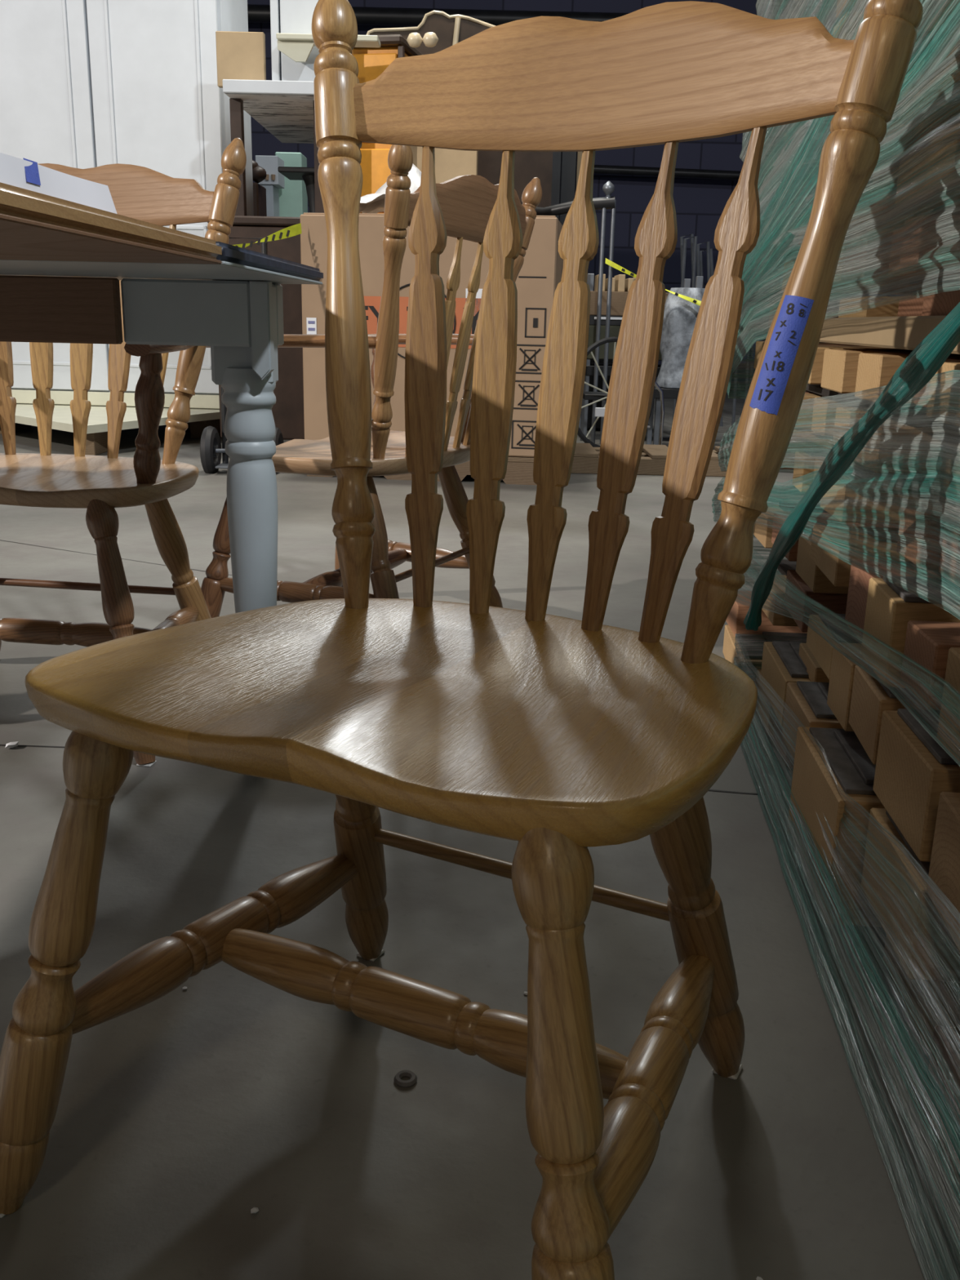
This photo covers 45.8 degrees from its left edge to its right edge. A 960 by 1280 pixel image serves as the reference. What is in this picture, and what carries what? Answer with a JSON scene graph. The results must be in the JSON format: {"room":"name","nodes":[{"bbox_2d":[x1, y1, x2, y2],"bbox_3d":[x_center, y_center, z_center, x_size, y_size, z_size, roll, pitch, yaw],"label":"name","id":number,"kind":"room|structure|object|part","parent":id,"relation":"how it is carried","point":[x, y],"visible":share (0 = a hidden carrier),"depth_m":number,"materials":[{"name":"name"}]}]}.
{"room":"warehouse","nodes":[
{"label":"warehouse","id":0,"kind":"room"},
{"bbox_2d":[0,392,959,1279],"bbox_3d":[-1.492,-0.371,4.062,17.000,0.120,22.000,1,16,0],"label":"floor","id":1,"kind":"structure","parent":0,"point":[182,1113],"depth_m":1.17,"materials":[{"name":"concrete"}]},
{"bbox_2d":[4,741,18,747],"bbox_3d":[-0.795,0.178,1.929,0.018,0.009,0.020,1,16,-1],"label":"crumb","id":2,"kind":"object","parent":1,"relation":"on","point":[11,744],"visible":1,"depth_m":1.92,"materials":[{"name":"paper"}]},
{"bbox_2d":[0,744,64,747],"bbox_3d":[-1.793,0.152,1.959,2.411,0.001,1.222,9,18,27],"label":"trim","id":3,"kind":"structure","parent":1,"relation":"on","point":[0,744],"depth_m":1.94,"materials":[{"name":"black"}]},
{"bbox_2d":[0,403,220,455],"bbox_3d":[-2.836,-1.290,6.690,2.670,0.165,2.100,1,16,0],"label":"platform","id":4,"kind":"object","parent":1,"relation":"on","point":[96,442],"visible":0.44,"depth_m":6.22,"materials":[{"name":"beige paint"}]},
{"bbox_2d":[0,0,253,408],"bbox_3d":[-2.569,-2.741,6.780,2.300,2.580,0.635,2,16,3],"label":"wardrobe","id":5,"kind":"object","parent":4,"relation":"on","point":[84,84],"visible":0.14,"depth_m":6.37,"materials":[{"name":"paint"}]},
{"bbox_3d":[-2.578,-2.028,6.682,0.530,0.800,0.008,2,16,3],"label":"panel moulding","id":6,"kind":"part","parent":5,"relation":"part of","materials":[{"name":"white paint"}]},
{"bbox_3d":[-2.561,-2.696,6.512,0.730,2.460,0.028,2,16,3],"label":"door","id":7,"kind":"part","parent":5,"relation":"part of","materials":[{"name":"white paint"}]},
{"bbox_3d":[-2.552,-3.144,6.367,0.530,1.280,0.008,2,16,3],"label":"panel moulding","id":8,"kind":"part","parent":5,"relation":"part of","materials":[{"name":"white paint"}]},
{"bbox_3d":[-1.821,-2.667,6.469,0.725,2.460,0.028,2,16,3],"label":"door","id":9,"kind":"part","parent":5,"relation":"part of","materials":[{"name":"white paint"}]},
{"bbox_3d":[-1.812,-3.115,6.324,0.525,1.280,0.008,2,16,3],"label":"panel moulding","id":10,"kind":"part","parent":5,"relation":"part of","materials":[{"name":"white paint"}]},
{"bbox_3d":[-1.837,-1.999,6.639,0.525,0.800,0.008,2,16,3],"label":"panel moulding","id":11,"kind":"part","parent":5,"relation":"part of","materials":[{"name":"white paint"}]},
{"bbox_2d":[0,539,231,575],"bbox_3d":[-1.225,-0.269,3.499,2.300,0.001,0.034,9,18,27],"label":"trim","id":12,"kind":"structure","parent":1,"relation":"on","point":[0,540],"depth_m":3.51,"materials":[{"name":"black"}]},
{"bbox_2d":[0,137,246,767],"bbox_3d":[-0.804,-0.378,2.031,0.689,1.030,0.566,3,16,8],"label":"armchair","id":13,"kind":"object","parent":1,"relation":"on","point":[97,484],"visible":0.7,"depth_m":2.11,"materials":[{"name":"brown wood"}]},
{"bbox_3d":[-0.823,-0.293,2.048,0.630,0.039,0.420,3,16,8],"label":"seat","id":14,"kind":"part","parent":13,"relation":"part of","materials":[{"name":"brown wood"}]},
{"bbox_3d":[-0.586,-0.015,1.861,0.052,0.440,0.052,-8,4,11],"label":"leg","id":15,"kind":"part","parent":13,"relation":"part of","materials":[{"name":"brown wood"}]},
{"bbox_3d":[-0.760,-0.842,2.153,0.562,0.119,0.075,3,16,8],"label":"crest rail","id":16,"kind":"part","parent":13,"relation":"part of","materials":[{"name":"brown wood"}]},
{"bbox_3d":[-0.539,-0.358,1.848,0.047,0.226,0.047,13,25,5],"label":"arm post","id":17,"kind":"part","parent":13,"relation":"part of","materials":[{"name":"brown wood"}]},
{"bbox_3d":[-0.513,-0.505,1.934,0.067,0.033,0.386,1,16,1],"label":"arm","id":18,"kind":"part","parent":13,"relation":"part of","materials":[{"name":"brown wood"}]},
{"bbox_3d":[-0.577,-0.115,2.218,0.053,0.451,0.053,-5,32,10],"label":"leg","id":19,"kind":"part","parent":13,"relation":"part of","materials":[{"name":"brown wood"}]},
{"bbox_3d":[-0.516,-0.620,2.113,0.045,0.619,0.045,15,6,4],"label":"post","id":20,"kind":"part","parent":13,"relation":"part of","materials":[{"name":"brown wood"}]},
{"bbox_2d":[0,182,323,613],"bbox_3d":[-1.041,-0.018,1.155,1.503,0.798,1.552,2,16,3],"label":"dining table","id":21,"kind":"object","parent":1,"relation":"on","point":[63,263],"visible":0.83,"depth_m":1.64,"materials":[{"name":"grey wood"}]},
{"bbox_2d":[0,152,116,213],"bbox_3d":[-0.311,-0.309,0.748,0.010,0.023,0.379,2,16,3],"label":"paper sheet","id":22,"kind":"object","parent":21,"relation":"on","point":[26,174],"visible":1,"depth_m":0.81,"materials":[{"name":"white paper"}]},
{"bbox_3d":[-0.358,-0.104,1.806,0.082,0.640,0.082,9,18,27],"label":"leg","id":23,"kind":"part","parent":21,"relation":"part of","materials":[{"name":"grey paint"}]},
{"bbox_2d":[200,237,284,473],"bbox_3d":[-1.106,-1.292,5.229,0.350,1.068,0.280,1,16,0],"label":"hand truck","id":24,"kind":"object","parent":1,"relation":"on","point":[211,451],"visible":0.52,"depth_m":5.28,"materials":[{"name":"black metal"}]},
{"bbox_3d":[-1.111,-0.817,5.326,0.220,0.010,0.180,1,16,0],"label":"toe plate","id":25,"kind":"part","parent":24,"relation":"part of","materials":[{"name":"grey metal"}]},
{"bbox_3d":[-1.090,-1.329,5.260,0.227,1.014,0.098,1,16,0],"label":"frame","id":26,"kind":"part","parent":24,"relation":"part of","materials":[{"name":"black paint"}]},
{"bbox_2d":[250,1207,258,1213],"bbox_3d":[-0.187,0.474,0.944,0.007,0.004,0.006,-2,16,-13],"label":"crumb","id":27,"kind":"object","parent":1,"relation":"on","point":[254,1210],"visible":1,"depth_m":0.94,"materials":[{"name":"paper"}]},
{"bbox_2d":[207,215,304,457],"bbox_3d":[-1.034,-1.569,5.955,0.620,1.180,0.540,1,16,0],"label":"cardboard box","id":28,"kind":"object","parent":1,"relation":"on","point":[287,411],"visible":0.12,"depth_m":5.69,"materials":[{"name":"brown cardboard"}]},
{"bbox_3d":[-1.022,-2.118,5.801,0.620,0.040,0.540,1,16,0],"label":"chest lid","id":29,"kind":"part","parent":28,"relation":"part of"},
{"bbox_2d":[252,160,266,216],"bbox_3d":[-1.546,-2.391,7.853,0.220,1.710,0.310,1,16,0],"label":"bedpost","id":30,"kind":"object","parent":1,"relation":"on","point":[259,174],"visible":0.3,"depth_m":7.55,"materials":[{"name":"brown wood"}]},
{"bbox_2d":[255,155,284,216],"bbox_3d":[-1.696,-2.913,9.305,0.175,1.920,0.334,1,16,0],"label":"carton","id":31,"kind":"object","parent":1,"relation":"on","point":[274,180],"visible":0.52,"depth_m":9.00,"materials":[{"name":"paint"}]},
{"bbox_2d":[271,174,275,180],"bbox_3d":[-1.627,-3.641,8.943,0.034,0.040,0.033,1,16,0],"label":"cup","id":32,"kind":"object","parent":31,"relation":"on","point":[273,176],"depth_m":8.93,"materials":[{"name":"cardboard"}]},
{"bbox_2d":[222,79,324,215],"bbox_3d":[-1.066,-2.170,6.826,0.510,1.862,1.700,1,16,0],"label":"display table","id":33,"kind":"object","parent":1,"relation":"on","point":[285,108],"visible":0.27,"depth_m":6.00,"materials":[{"name":"white paint"}]},
{"bbox_3d":[-1.290,-1.956,6.170,0.060,1.796,0.060,1,16,0],"label":"leg","id":34,"kind":"part","parent":33,"relation":"part of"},
{"bbox_2d":[215,31,266,88],"bbox_3d":[-1.246,-3.026,5.931,0.250,0.263,0.040,1,16,0],"label":"carton","id":35,"kind":"object","parent":33,"relation":"on","point":[241,55],"visible":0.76,"depth_m":5.91,"materials":[{"name":"beige cardboard"}]},
{"bbox_2d":[270,0,319,81],"bbox_3d":[-0.942,-3.409,5.956,0.250,1.000,0.400,1,16,0],"label":"base cabinet","id":36,"kind":"object","parent":33,"relation":"on","point":[286,16],"visible":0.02,"depth_m":5.83,"materials":[{"name":"white paint"}]},
{"bbox_3d":[-1.047,-3.412,5.956,0.040,1.000,0.400,1,16,0],"label":"door","id":37,"kind":"part","parent":36,"relation":"part of","materials":[{"name":"white paint"}]},
{"bbox_2d":[275,32,380,62],"bbox_3d":[-0.767,-2.995,5.776,0.510,0.122,0.150,1,16,0],"label":"shelf","id":38,"kind":"object","parent":36,"relation":"attached to","point":[298,47],"visible":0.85,"depth_m":5.73,"materials":[{"name":"beige paint"}]},
{"bbox_3d":[-0.766,-3.040,5.763,0.510,0.027,0.150,1,16,0],"label":"bracket plate","id":39,"kind":"part","parent":38,"relation":"part of","materials":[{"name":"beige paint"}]},
{"bbox_3d":[-0.856,-1.946,6.170,0.060,1.796,0.060,1,16,0],"label":"leg","id":40,"kind":"part","parent":33,"relation":"part of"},
{"bbox_2d":[275,151,307,217],"bbox_3d":[-1.588,-3.062,9.695,0.215,2.000,0.300,1,16,0],"label":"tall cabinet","id":41,"kind":"object","parent":1,"relation":"on","point":[293,199],"visible":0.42,"depth_m":9.37,"materials":[{"name":"paint"}]},
{"bbox_2d":[277,166,315,213],"bbox_3d":[-1.018,-2.059,7.013,0.351,1.550,0.400,1,16,0],"label":"side table","id":42,"kind":"object","parent":1,"relation":"on","point":[292,173],"visible":0.13,"depth_m":6.76,"materials":[{"name":"black paint"}]},
{"bbox_2d":[200,144,542,617],"bbox_3d":[-0.236,-0.499,2.505,0.566,1.030,0.689,8,17,23],"label":"armchair","id":43,"kind":"object","parent":1,"relation":"on","point":[467,202],"visible":0.48,"depth_m":2.32,"materials":[{"name":"brown wood"}]},
{"bbox_3d":[-0.557,-0.179,2.446,0.052,0.440,0.052,19,9,22],"label":"leg","id":44,"kind":"part","parent":43,"relation":"part of","materials":[{"name":"brown wood"}]},
{"bbox_3d":[-0.369,-0.580,2.212,0.386,0.033,0.067,6,16,16],"label":"arm","id":45,"kind":"part","parent":43,"relation":"part of","materials":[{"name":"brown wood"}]},
{"bbox_3d":[-0.341,-0.304,2.905,0.052,0.440,0.052,17,33,18],"label":"leg","id":46,"kind":"part","parent":43,"relation":"part of","materials":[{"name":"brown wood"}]},
{"bbox_3d":[-0.240,-0.420,2.546,0.420,0.039,0.630,8,17,23],"label":"seat","id":47,"kind":"part","parent":43,"relation":"part of","materials":[{"name":"brown wood"}]},
{"bbox_3d":[-0.245,-0.621,2.805,0.047,0.226,0.047,0,4,24],"label":"arm post","id":48,"kind":"part","parent":43,"relation":"part of","materials":[{"name":"brown wood"}]},
{"bbox_3d":[-0.203,-0.141,2.341,0.053,0.451,0.053,-11,0,24],"label":"leg","id":49,"kind":"part","parent":43,"relation":"part of","materials":[{"name":"brown wood"}]},
{"bbox_3d":[-0.171,-0.622,2.146,0.045,0.619,0.045,18,32,18],"label":"post","id":50,"kind":"part","parent":43,"relation":"part of","materials":[{"name":"brown wood"}]},
{"bbox_3d":[-0.127,-0.720,2.727,0.386,0.033,0.067,11,18,30],"label":"arm","id":51,"kind":"part","parent":43,"relation":"part of","materials":[{"name":"brown wood"}]},
{"bbox_3d":[-0.003,-0.865,2.296,0.075,0.119,0.562,8,17,23],"label":"crest rail","id":52,"kind":"part","parent":43,"relation":"part of","materials":[{"name":"brown wood"}]},
{"bbox_3d":[-0.025,-0.244,2.720,0.053,0.451,0.053,-10,18,30],"label":"leg","id":53,"kind":"part","parent":43,"relation":"part of","materials":[{"name":"brown wood"}]},
{"bbox_3d":[0.043,-0.745,2.602,0.045,0.619,0.045,20,10,22],"label":"post","id":54,"kind":"part","parent":43,"relation":"part of","materials":[{"name":"brown wood"}]},
{"bbox_2d":[393,1070,417,1087],"bbox_3d":[-0.073,0.429,1.110,0.023,0.006,0.023,9,18,27],"label":"washer","id":55,"kind":"object","parent":1,"relation":"on","point":[403,1073],"visible":1,"depth_m":1.11,"materials":[{"name":"black rubber"}]},
{"bbox_2d":[351,31,478,213],"bbox_3d":[-0.354,-2.221,6.513,0.740,2.161,0.596,4,16,11],"label":"dresser","id":56,"kind":"object","parent":1,"relation":"on","point":[450,164],"visible":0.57,"depth_m":6.17,"materials":[{"name":"wood"}]},
{"bbox_3d":[-0.574,-2.520,6.230,0.243,0.320,0.020,4,16,11],"label":"drawer","id":57,"kind":"part","parent":56,"relation":"part of","materials":[{"name":"orange wood"}]},
{"bbox_3d":[-0.565,-2.919,6.117,0.243,0.430,0.020,4,16,11],"label":"drawer","id":58,"kind":"part","parent":56,"relation":"part of","materials":[{"name":"orange wood"}]},
{"bbox_3d":[-0.426,-2.707,6.132,0.030,0.900,0.030,4,16,11],"label":"corner post","id":59,"kind":"part","parent":56,"relation":"part of","materials":[{"name":"brown wood"}]},
{"bbox_3d":[-0.203,-2.695,6.183,0.390,0.860,0.030,4,16,11],"label":"panel","id":60,"kind":"part","parent":56,"relation":"part of","materials":[{"name":"beige wood"}]},
{"bbox_2d":[306,456,536,484],"bbox_3d":[-0.198,-0.915,5.651,1.140,0.122,0.940,3,16,7],"label":"wooden skid","id":61,"kind":"object","parent":1,"relation":"on","point":[519,471],"visible":0.09,"depth_m":5.16,"materials":[{"name":"brown wood"}]},
{"bbox_2d":[300,213,563,457],"bbox_3d":[-0.181,-1.471,5.495,1.130,1.028,0.958,3,16,7],"label":"carton","id":62,"kind":"object","parent":61,"relation":"on","point":[540,275],"visible":0.22,"depth_m":5.01,"materials":[{"name":"cardboard"}]},
{"bbox_2d":[232,222,302,248],"bbox_3d":[-0.943,-1.685,4.807,0.018,0.184,0.488,15,21,41],"label":"caution tape","id":63,"kind":"object","parent":62,"relation":"attached to","point":[291,231],"visible":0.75,"depth_m":4.89,"materials":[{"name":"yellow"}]},
{"bbox_2d":[307,320,315,324],"bbox_3d":[-0.755,-1.422,5.087,0.030,0.012,0.001,3,16,7],"label":"print","id":64,"kind":"object","parent":62,"relation":"on","point":[308,322],"depth_m":5.09},
{"bbox_2d":[359,164,421,213],"bbox_3d":[-0.296,-2.092,5.289,0.620,0.247,0.750,3,16,7],"label":"plastic sheet","id":65,"kind":"object","parent":62,"relation":"on","point":[373,203],"visible":0.21,"depth_m":5.24,"materials":[{"name":"white plastic"}]},
{"bbox_3d":[-0.293,-1.407,5.033,0.620,0.215,0.001,3,16,7],"label":"orange panel","id":66,"kind":"part","parent":62,"relation":"part of","materials":[{"name":"orange cardboard"}]},
{"bbox_2d":[366,10,552,207],"bbox_3d":[-0.131,-2.483,6.941,1.121,2.443,0.097,1,16,0],"label":"headboard","id":67,"kind":"object","parent":1,"relation":"on","point":[450,30],"visible":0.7,"depth_m":6.81,"materials":[{"name":"brown wood"}]},
{"bbox_3d":[-0.147,-3.466,6.634,0.070,0.304,0.038,-3,16,-15],"label":"rail","id":68,"kind":"part","parent":67,"relation":"part of","materials":[{"name":"beige wood"}]},
{"bbox_2d":[0,0,923,1279],"bbox_3d":[-0.028,-0.046,0.916,0.578,1.030,0.566,9,18,27],"label":"dining chair","id":69,"kind":"object","parent":1,"relation":"on","point":[559,737],"visible":1,"depth_m":0.95,"materials":[{"name":"brown wood"}]},
{"bbox_3d":[-0.339,0.261,0.904,0.052,0.438,0.052,20,12,23],"label":"leg","id":70,"kind":"part","parent":69,"relation":"part of","materials":[{"name":"brown wood"}]},
{"bbox_3d":[-0.132,-0.329,1.113,0.045,0.616,0.045,-1,2,29],"label":"post","id":71,"kind":"part","parent":69,"relation":"part of","materials":[{"name":"brown wood"}]},
{"bbox_3d":[-0.130,0.182,1.200,0.053,0.450,0.053,18,39,24],"label":"leg","id":72,"kind":"part","parent":69,"relation":"part of","materials":[{"name":"brown wood"}]},
{"bbox_3d":[-0.046,0.038,0.937,0.538,0.039,0.420,9,18,27],"label":"seat","id":73,"kind":"part","parent":69,"relation":"part of","materials":[{"name":"brown wood"}]},
{"bbox_3d":[0.054,0.326,0.703,0.052,0.438,0.052,-2,2,29],"label":"leg","id":74,"kind":"part","parent":69,"relation":"part of","materials":[{"name":"brown wood"}]},
{"bbox_3d":[0.097,-0.501,1.012,0.480,0.119,0.075,9,18,27],"label":"crest rail","id":75,"kind":"part","parent":69,"relation":"part of","materials":[{"name":"brown wood"}]},
{"bbox_3d":[0.194,0.236,1.034,0.053,0.450,0.053,1,31,29],"label":"leg","id":76,"kind":"part","parent":69,"relation":"part of","materials":[{"name":"brown wood"}]},
{"bbox_3d":[0.259,-0.264,0.913,0.045,0.616,0.045,20,11,23],"label":"post","id":77,"kind":"part","parent":69,"relation":"part of","materials":[{"name":"brown wood"}]},
{"bbox_2d":[551,151,562,221],"bbox_3d":[0.019,-2.546,7.736,1.080,2.140,0.530,1,16,0],"label":"wardrobe","id":78,"kind":"object","parent":1,"relation":"on","point":[557,156],"visible":0.02,"depth_m":7.37,"materials":[{"name":"black paint"}]},
{"bbox_2d":[560,151,577,226],"bbox_3d":[0.594,-2.530,8.168,0.130,1.900,0.100,1,16,0],"label":"screen","id":79,"kind":"object","parent":1,"relation":"on","point":[569,166],"visible":0.02,"depth_m":7.92,"materials":[{"name":"black paint"}]},
{"bbox_2d":[534,181,616,444],"bbox_3d":[0.463,-1.946,6.822,0.650,1.500,0.125,8,17,22],"label":"bed rail","id":80,"kind":"object","parent":1,"relation":"on","point":[608,202],"visible":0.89,"depth_m":6.65,"materials":[{"name":"grey metal"}]},
{"bbox_3d":[0.477,-2.533,6.656,0.650,0.117,0.125,8,17,22],"label":"rail","id":81,"kind":"part","parent":80,"relation":"part of","materials":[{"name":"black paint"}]},
{"bbox_3d":[0.703,-1.867,6.744,0.025,1.400,0.026,1,16,0],"label":"bed post","id":82,"kind":"part","parent":80,"relation":"part of","materials":[{"name":"grey metal"}]},
{"bbox_3d":[0.758,-1.865,6.744,0.025,1.400,0.026,1,16,0],"label":"bed post","id":83,"kind":"part","parent":80,"relation":"part of","materials":[{"name":"grey metal"}]},
{"bbox_2d":[604,257,701,306],"bbox_3d":[1.067,-2.016,6.481,0.779,0.314,0.020,10,18,28],"label":"caution tape","id":84,"kind":"object","parent":80,"relation":"attached to","point":[608,262],"visible":0.57,"depth_m":6.56,"materials":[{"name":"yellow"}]},
{"bbox_2d":[576,151,582,186],"bbox_3d":[0.700,-2.574,8.332,0.080,1.900,0.040,1,16,0],"label":"plank","id":85,"kind":"object","parent":1,"relation":"on","point":[580,153],"visible":0.02,"depth_m":8.08,"materials":[{"name":"wood"}]},
{"bbox_2d":[586,359,647,431],"bbox_3d":[0.865,-1.724,7.874,0.650,0.520,0.300,1,16,0],"label":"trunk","id":86,"kind":"object","parent":1,"relation":"on","point":[592,361],"visible":0.02,"depth_m":7.73,"materials":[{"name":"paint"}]},
{"bbox_2d":[577,337,664,447],"bbox_3d":[0.747,-1.368,6.375,0.538,0.643,0.480,1,16,0],"label":"wheelchair","id":87,"kind":"object","parent":1,"relation":"on","point":[598,396],"visible":0.34,"depth_m":6.26,"materials":[{"name":"black metal"}]},
{"bbox_2d":[578,273,703,440],"bbox_3d":[0.992,-1.788,7.226,0.700,1.000,0.512,1,16,0],"label":"cart","id":88,"kind":"object","parent":1,"relation":"on","point":[621,286],"visible":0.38,"depth_m":6.94,"materials":[{"name":"black paint"}]},
{"bbox_2d":[570,443,726,476],"bbox_3d":[0.927,-0.922,5.808,0.970,0.100,0.490,1,16,0],"label":"pallet","id":89,"kind":"object","parent":1,"relation":"on","point":[586,457],"visible":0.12,"depth_m":5.58,"materials":[{"name":"brown wood"}]},
{"bbox_2d":[646,287,705,444],"bbox_3d":[1.208,-1.602,6.732,0.400,0.920,0.360,1,16,0],"label":"wrapped bundle","id":90,"kind":"object","parent":1,"relation":"on","point":[680,314],"visible":0.44,"depth_m":6.58,"materials":[{"name":"grey plastic"}]},
{"bbox_3d":[1.042,-1.346,6.951,0.030,0.300,0.030,1,16,0],"label":"cart leg","id":91,"kind":"part","parent":90,"relation":"part of","materials":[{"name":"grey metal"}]},
{"bbox_3d":[1.040,-1.270,6.681,0.030,0.300,0.030,1,16,0],"label":"cart leg","id":92,"kind":"part","parent":90,"relation":"part of","materials":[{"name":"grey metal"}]},
{"bbox_2d":[672,235,697,420],"bbox_3d":[1.439,-2.134,7.937,0.114,1.301,0.074,1,16,0],"label":"folding chair","id":93,"kind":"object","parent":1,"relation":"on","point":[685,240],"visible":0.22,"depth_m":7.82,"materials":[{"name":"grey metal"}]},
{"bbox_2d":[680,234,695,288],"bbox_3d":[1.487,-2.168,8.024,0.237,1.323,0.061,7,17,19],"label":"folding chair","id":94,"kind":"object","parent":1,"relation":"on","point":[691,235],"visible":0.22,"depth_m":7.89,"materials":[{"name":"grey metal"}]},
{"bbox_2d":[696,241,711,282],"bbox_3d":[1.609,-2.174,8.126,0.213,1.283,0.065,8,17,22],"label":"folding chair","id":95,"kind":"object","parent":1,"relation":"on","point":[708,276],"visible":0.19,"depth_m":8.01,"materials":[{"name":"grey metal"}]},
{"bbox_2d":[699,248,723,426],"bbox_3d":[1.674,-2.180,8.227,0.261,1.244,0.058,6,16,16],"label":"folding chair","id":96,"kind":"object","parent":1,"relation":"on","point":[701,269],"visible":0.24,"depth_m":8.11,"materials":[{"name":"grey metal"}]},
{"bbox_2d":[731,275,751,425],"bbox_3d":[1.935,-2.193,8.333,0.138,1.222,0.074,1,16,0],"label":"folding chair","id":97,"kind":"object","parent":1,"relation":"on","point":[734,399],"visible":0.02,"depth_m":8.44,"materials":[{"name":"grey metal"}]},
{"bbox_2d":[709,789,785,795],"bbox_3d":[0.102,0.223,1.860,1.041,0.001,0.376,9,18,27],"label":"trim","id":98,"kind":"structure","parent":1,"relation":"on","point":[709,789],"depth_m":1.81,"materials":[{"name":"black"}]},
{"bbox_2d":[711,0,959,1279],"bbox_3d":[0.776,-0.530,0.996,0.811,1.950,3.090,3,16,5],"label":"stack","id":99,"kind":"object","parent":1,"relation":"on","point":[846,635],"visible":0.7,"depth_m":1.24,"materials":[{"name":"green plastic"}]},
{"bbox_2d":[247,0,896,381],"bbox_3d":[-1.347,-6.712,13.446,17.000,7.000,0.301,1,16,0],"label":"wall","id":100,"kind":"structure","parent":0,"point":[700,204],"depth_m":13.56,"materials":[{"name":"paint"}]},
{"bbox_2d":[247,4,831,26],"bbox_3d":[0.111,-7.038,12.877,11.903,0.171,0.180,1,16,0],"label":"trim","id":101,"kind":"structure","parent":100,"relation":"attached to","point":[395,16],"depth_m":12.80,"materials":[{"name":"black paint"}]},
{"bbox_2d":[593,164,741,180],"bbox_3d":[3.476,-5.421,13.310,5.103,0.195,0.100,1,16,0],"label":"trim","id":102,"kind":"structure","parent":100,"relation":"attached to","point":[598,169],"depth_m":13.27,"materials":[{"name":"black paint"}]}
]}

